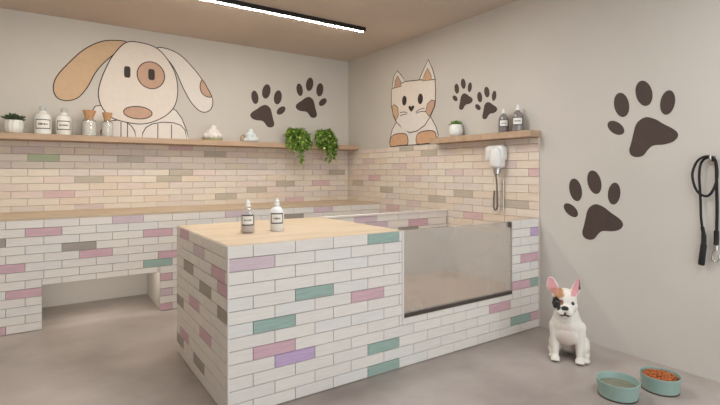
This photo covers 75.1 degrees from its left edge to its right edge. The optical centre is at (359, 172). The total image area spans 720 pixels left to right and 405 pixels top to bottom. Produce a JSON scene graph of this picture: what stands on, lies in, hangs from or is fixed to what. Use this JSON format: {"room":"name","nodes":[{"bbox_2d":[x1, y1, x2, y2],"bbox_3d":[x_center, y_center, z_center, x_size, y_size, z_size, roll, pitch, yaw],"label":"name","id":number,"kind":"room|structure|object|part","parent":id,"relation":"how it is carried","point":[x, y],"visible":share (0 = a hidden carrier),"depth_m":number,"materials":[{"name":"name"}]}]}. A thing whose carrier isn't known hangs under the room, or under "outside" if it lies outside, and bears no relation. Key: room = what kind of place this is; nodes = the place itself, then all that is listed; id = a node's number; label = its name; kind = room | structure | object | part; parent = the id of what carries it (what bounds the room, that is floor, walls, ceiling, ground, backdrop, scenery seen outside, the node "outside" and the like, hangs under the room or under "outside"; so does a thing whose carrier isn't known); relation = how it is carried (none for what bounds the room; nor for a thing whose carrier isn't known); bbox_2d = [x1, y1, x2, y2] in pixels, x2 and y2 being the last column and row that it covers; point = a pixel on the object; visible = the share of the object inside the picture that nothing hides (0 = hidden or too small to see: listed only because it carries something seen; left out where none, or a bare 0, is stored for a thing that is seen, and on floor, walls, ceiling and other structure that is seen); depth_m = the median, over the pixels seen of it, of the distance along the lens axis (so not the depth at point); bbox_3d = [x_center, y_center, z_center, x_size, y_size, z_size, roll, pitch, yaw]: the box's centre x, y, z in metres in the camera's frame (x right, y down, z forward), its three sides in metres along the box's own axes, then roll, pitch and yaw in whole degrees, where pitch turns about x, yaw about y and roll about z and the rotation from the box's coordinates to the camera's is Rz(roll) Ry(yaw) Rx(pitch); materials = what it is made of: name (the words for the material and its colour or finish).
{"room":"pet grooming salon","nodes":[
{"label":"pet grooming salon","id":0,"kind":"room"},
{"bbox_2d":[4,119,23,132],"bbox_3d":[-2.781,-0.363,3.767,0.132,0.108,0.132,0,0,-34],"label":"pot","id":1,"kind":"object","parent":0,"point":[10,125],"depth_m":3.72,"materials":[{"name":"white ceramic"}]},
{"bbox_2d":[0,8,347,307],"bbox_3d":[-1.950,-0.093,4.524,4.500,2.487,0.112,0,0,-34],"label":"wall","id":2,"kind":"structure","parent":0,"point":[34,47],"depth_m":4.48,"materials":[{"name":"beige paint"}]},
{"bbox_2d":[53,40,212,138],"bbox_3d":[-2.063,-0.764,4.392,1.368,0.913,0.004,0,0,-34],"label":"mural","id":3,"kind":"object","parent":2,"relation":"attached to","point":[138,84],"visible":0.98,"depth_m":4.37,"materials":[{"name":"white paint"}]},
{"bbox_2d":[200,80,211,97],"bbox_3d":[-1.558,-0.842,4.733,0.121,0.174,0.003,0,0,-34],"label":"wall decal","id":4,"kind":"object","parent":3,"relation":"attached to","point":[204,91],"depth_m":4.73,"materials":[{"name":"paint"}]},
{"bbox_3d":[-1.922,0.037,4.483,4.300,0.594,0.012,0,0,-34],"label":"trim","id":5,"kind":"part","parent":2,"relation":"part of","materials":[{"name":"beige tile"}]},
{"bbox_2d":[0,132,358,150],"bbox_3d":[-1.860,-0.285,4.390,4.296,0.048,0.234,0,0,-34],"label":"wall shelf","id":6,"kind":"object","parent":2,"relation":"attached to","point":[3,135],"visible":1,"depth_m":4.22,"materials":[{"name":"brown wood"}]},
{"bbox_2d":[0,112,25,132],"bbox_3d":[-2.778,-0.393,3.753,0.169,0.166,0.158,0,0,-34],"label":"potted succulent","id":7,"kind":"object","parent":6,"relation":"on","point":[14,123],"visible":0.98,"depth_m":3.72,"materials":[{"name":"white ceramic"}]},
{"bbox_2d":[34,111,51,133],"bbox_3d":[-2.621,-0.427,3.873,0.120,0.235,0.122,0,0,-34],"label":"shampoo bottle","id":8,"kind":"object","parent":6,"relation":"on","point":[42,120],"visible":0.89,"depth_m":3.83,"materials":[{"name":"white plastic"}]},
{"bbox_2d":[56,113,71,134],"bbox_3d":[-2.501,-0.423,3.954,0.114,0.228,0.116,0,0,-34],"label":"shampoo bottle","id":9,"kind":"object","parent":6,"relation":"on","point":[63,121],"visible":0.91,"depth_m":3.91,"materials":[{"name":"white plastic"}]},
{"bbox_2d":[82,110,95,135],"bbox_3d":[-2.346,-0.422,4.060,0.116,0.225,0.116,0,0,-34],"label":"jar","id":10,"kind":"object","parent":6,"relation":"on","point":[89,126],"visible":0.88,"depth_m":4.02,"materials":[{"name":"clear glass"}]},
{"bbox_2d":[102,112,112,135],"bbox_3d":[-2.232,-0.417,4.137,0.092,0.215,0.092,0,0,-34],"label":"jar","id":11,"kind":"object","parent":6,"relation":"on","point":[107,128],"visible":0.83,"depth_m":4.11,"materials":[{"name":"clear glass"}]},
{"bbox_2d":[203,125,222,140],"bbox_3d":[-1.464,-0.389,4.654,0.200,0.159,0.189,0,0,-34],"label":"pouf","id":12,"kind":"object","parent":6,"relation":"on","point":[212,133],"visible":1,"depth_m":4.60,"materials":[{"name":"white fabric"}]},
{"bbox_2d":[240,129,258,141],"bbox_3d":[-1.146,-0.381,4.867,0.183,0.143,0.144,0,0,-10],"label":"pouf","id":13,"kind":"object","parent":6,"relation":"on","point":[249,136],"visible":0.9,"depth_m":4.83,"materials":[{"name":"white fabric"}]},
{"bbox_2d":[283,127,313,164],"bbox_3d":[-0.677,-0.278,5.071,0.330,0.425,0.327,0,0,-34],"label":"trailing plant","id":14,"kind":"object","parent":6,"relation":"on","point":[297,138],"visible":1,"depth_m":4.98,"materials":[{"name":"green plant"}]},
{"bbox_2d":[314,128,338,163],"bbox_3d":[-0.378,-0.296,5.273,0.283,0.416,0.354,0,0,-8],"label":"trailing plant","id":15,"kind":"object","parent":6,"relation":"on","point":[322,137],"visible":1,"depth_m":5.18,"materials":[{"name":"green plant"}]},
{"bbox_2d":[250,84,284,126],"bbox_3d":[-1.001,-0.723,5.110,0.409,0.469,0.001,0,0,-34],"label":"print","id":16,"kind":"object","parent":2,"relation":"attached to","point":[263,113],"visible":1,"depth_m":5.10,"materials":[{"name":"brown paint"}]},
{"bbox_2d":[296,78,326,117],"bbox_3d":[-0.559,-0.858,5.407,0.402,0.462,0.001,0,0,-34],"label":"print","id":17,"kind":"object","parent":2,"relation":"attached to","point":[307,104],"visible":1,"depth_m":5.39,"materials":[{"name":"brown paint"}]},
{"bbox_2d":[0,0,517,61],"bbox_3d":[0.057,-1.387,1.543,4.500,0.100,7.300,0,0,-34],"label":"ceiling","id":18,"kind":"structure","parent":0,"point":[388,23],"depth_m":4.08,"materials":[{"name":"beige paint"}]},
{"bbox_2d":[205,0,365,31],"bbox_3d":[-1.327,-1.319,3.425,3.305,0.036,0.042,0,0,-34],"label":"recessed light","id":19,"kind":"object","parent":18,"relation":"in","point":[235,3],"visible":1,"depth_m":3.90,"materials":[{"name":"black metal"}]},
{"bbox_2d":[0,294,719,404],"bbox_3d":[0.057,1.200,1.543,4.500,0.100,7.300,0,0,-34],"label":"floor","id":20,"kind":"structure","parent":0,"point":[121,350],"depth_m":2.69,"materials":[{"name":"concrete"}]},
{"bbox_2d":[0,199,379,335],"bbox_3d":[-1.743,0.740,4.204,4.282,0.820,0.665,0,0,-34],"label":"counter","id":21,"kind":"object","parent":20,"relation":"on","point":[38,248],"depth_m":3.65,"materials":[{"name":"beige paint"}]},
{"bbox_2d":[0,199,379,221],"bbox_3d":[-1.740,0.338,4.200,4.282,0.016,0.656,0,0,-34],"label":"countertop","id":22,"kind":"structure","parent":21,"relation":"on","point":[61,214],"depth_m":4.12,"materials":[{"name":"brown wood"}]},
{"bbox_2d":[177,209,537,404],"bbox_3d":[0.073,0.746,3.247,2.341,0.808,1.017,0,0,-34],"label":"station","id":23,"kind":"object","parent":20,"relation":"on","point":[313,305],"visible":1,"depth_m":2.62,"materials":[{"name":"white tile"}]},
{"bbox_3d":[-0.613,0.746,2.176,0.007,0.804,0.007,0,0,-34],"label":"edge trim","id":24,"kind":"part","parent":23,"relation":"part of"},
{"bbox_2d":[178,217,401,246],"bbox_3d":[-0.461,0.350,2.888,1.044,0.012,1.008,0,0,-34],"label":"island countertop","id":25,"kind":"structure","parent":23,"relation":"on","point":[229,234],"depth_m":2.76,"materials":[{"name":"brown wood"}]},
{"bbox_2d":[241,200,253,231],"bbox_3d":[-0.636,0.251,2.655,0.080,0.187,0.082,0,0,-34],"label":"soap bottle","id":26,"kind":"object","parent":25,"relation":"on","point":[247,225],"visible":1,"depth_m":2.62,"materials":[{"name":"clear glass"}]},
{"bbox_2d":[270,198,283,231],"bbox_3d":[-0.486,0.249,2.743,0.082,0.190,0.084,0,0,-34],"label":"soap bottle","id":27,"kind":"object","parent":25,"relation":"on","point":[276,213],"visible":1,"depth_m":2.71,"materials":[{"name":"white plastic"}]},
{"bbox_3d":[0.240,0.603,2.777,0.014,0.518,0.051,0,0,-34],"label":"edge trim","id":28,"kind":"part","parent":23,"relation":"part of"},
{"bbox_2d":[330,211,505,311],"bbox_3d":[0.508,0.651,3.544,1.288,0.598,0.902,0,0,-34],"label":"basin","id":29,"kind":"object","parent":23,"relation":"in","point":[443,264],"depth_m":3.95,"materials":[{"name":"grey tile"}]},
{"bbox_2d":[546,277,589,365],"bbox_3d":[1.294,0.898,2.911,0.255,0.504,0.351,0,0,24],"label":"french bulldog","id":30,"kind":"object","parent":20,"relation":"on","point":[567,329],"visible":1,"depth_m":2.82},
{"bbox_2d":[596,371,640,403],"bbox_3d":[1.327,1.108,2.410,0.202,0.084,0.202,0,0,-34],"label":"pet bowl","id":31,"kind":"object","parent":20,"relation":"on","point":[617,387],"visible":1,"depth_m":2.38,"materials":[{"name":"green ceramic"}]},
{"bbox_2d":[639,366,681,396],"bbox_3d":[1.588,1.108,2.478,0.190,0.084,0.190,0,0,-34],"label":"pet bowl","id":32,"kind":"object","parent":20,"relation":"on","point":[651,385],"visible":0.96,"depth_m":2.41,"materials":[{"name":"green ceramic"}]},
{"bbox_2d":[642,368,678,380],"bbox_3d":[1.588,1.094,2.477,0.168,0.064,0.168,0,0,-34],"label":"kibble","id":33,"kind":"object","parent":32,"relation":"in","point":[662,375],"visible":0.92,"depth_m":2.47,"materials":[{"name":"brown food"}]},
{"bbox_2d":[348,0,719,382],"bbox_3d":[1.905,-0.093,2.727,0.112,2.487,7.200,0,0,-34],"label":"wall","id":34,"kind":"structure","parent":0,"point":[645,293],"depth_m":3.21,"materials":[{"name":"beige paint"}]},
{"bbox_2d":[389,59,438,146],"bbox_3d":[0.523,-0.677,4.696,0.004,0.819,0.755,0,0,-34],"label":"mural","id":35,"kind":"object","parent":34,"relation":"attached to","point":[412,101],"visible":0.94,"depth_m":4.67,"materials":[{"name":"white paint"}]},
{"bbox_3d":[0.597,0.445,4.580,0.012,1.410,2.641,0,0,-34],"label":"trim","id":36,"kind":"part","parent":34,"relation":"part of","materials":[{"name":"beige tile"}]},
{"bbox_2d":[453,79,472,109],"bbox_3d":[0.903,-0.688,4.134,0.001,0.274,0.239,0,0,-34],"label":"print","id":37,"kind":"object","parent":34,"relation":"attached to","point":[465,99],"visible":1,"depth_m":4.12,"materials":[{"name":"brown paint"}]},
{"bbox_2d":[430,130,540,143],"bbox_3d":[0.991,-0.285,3.893,0.124,0.048,1.075,0,0,-34],"label":"wall shelf","id":38,"kind":"object","parent":34,"relation":"attached to","point":[522,133],"visible":1,"depth_m":3.75,"materials":[{"name":"brown wood"}]},
{"bbox_2d":[449,120,462,136],"bbox_3d":[0.839,-0.382,4.105,0.125,0.145,0.125,0,0,-8],"label":"potted succulent","id":39,"kind":"object","parent":38,"relation":"on","point":[455,128],"visible":0.99,"depth_m":4.06,"materials":[{"name":"white ceramic"}]},
{"bbox_2d":[499,109,508,131],"bbox_3d":[1.130,-0.405,3.681,0.081,0.190,0.081,0,0,-34],"label":"bottle","id":40,"kind":"object","parent":38,"relation":"on","point":[503,124],"visible":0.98,"depth_m":3.65,"materials":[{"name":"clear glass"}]},
{"bbox_2d":[512,105,522,130],"bbox_3d":[1.203,-0.412,3.573,0.088,0.205,0.087,0,0,-34],"label":"bottle","id":41,"kind":"object","parent":38,"relation":"on","point":[517,125],"visible":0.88,"depth_m":3.54,"materials":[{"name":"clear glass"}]},
{"bbox_2d":[475,87,496,118],"bbox_3d":[1.052,-0.578,3.913,0.001,0.270,0.236,0,0,-34],"label":"print","id":42,"kind":"object","parent":34,"relation":"attached to","point":[489,108],"visible":1,"depth_m":3.90,"materials":[{"name":"brown paint"}]},
{"bbox_2d":[485,145,506,210],"bbox_3d":[1.079,0.048,3.750,0.115,0.526,0.180,0,0,-34],"label":"dryer","id":43,"kind":"object","parent":34,"relation":"attached to","point":[496,155],"visible":1,"depth_m":3.70,"materials":[{"name":"white plastic"}]},
{"bbox_3d":[1.139,0.185,3.730,0.013,0.250,0.014,0,0,-34],"label":"rail","id":44,"kind":"part","parent":43,"relation":"part of","materials":[{"name":"silver metal"}]},
{"bbox_2d":[564,170,622,239],"bbox_3d":[1.562,0.223,3.156,0.001,0.469,0.411,0,0,-34],"label":"print","id":45,"kind":"object","parent":34,"relation":"attached to","point":[598,218],"visible":1,"depth_m":3.13,"materials":[{"name":"brown paint"}]},
{"bbox_2d":[607,81,677,156],"bbox_3d":[1.736,-0.329,2.897,0.001,0.471,0.412,0,0,-34],"label":"print","id":46,"kind":"object","parent":34,"relation":"attached to","point":[648,132],"visible":1,"depth_m":2.87,"materials":[{"name":"brown paint"}]},
{"bbox_2d":[709,155,716,164],"bbox_3d":[1.927,-0.065,2.567,0.054,0.052,0.028,0,0,-34],"label":"wall hook","id":47,"kind":"object","parent":34,"relation":"attached to","point":[710,159],"visible":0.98,"depth_m":2.57,"materials":[{"name":"silver metal"}]},
{"bbox_2d":[691,155,719,265],"bbox_3d":[1.912,0.213,2.592,0.030,0.614,0.135,0,0,-34],"label":"leash","id":48,"kind":"object","parent":47,"relation":"hanging from","point":[703,246],"visible":0.98,"depth_m":2.59,"materials":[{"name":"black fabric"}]}
]}

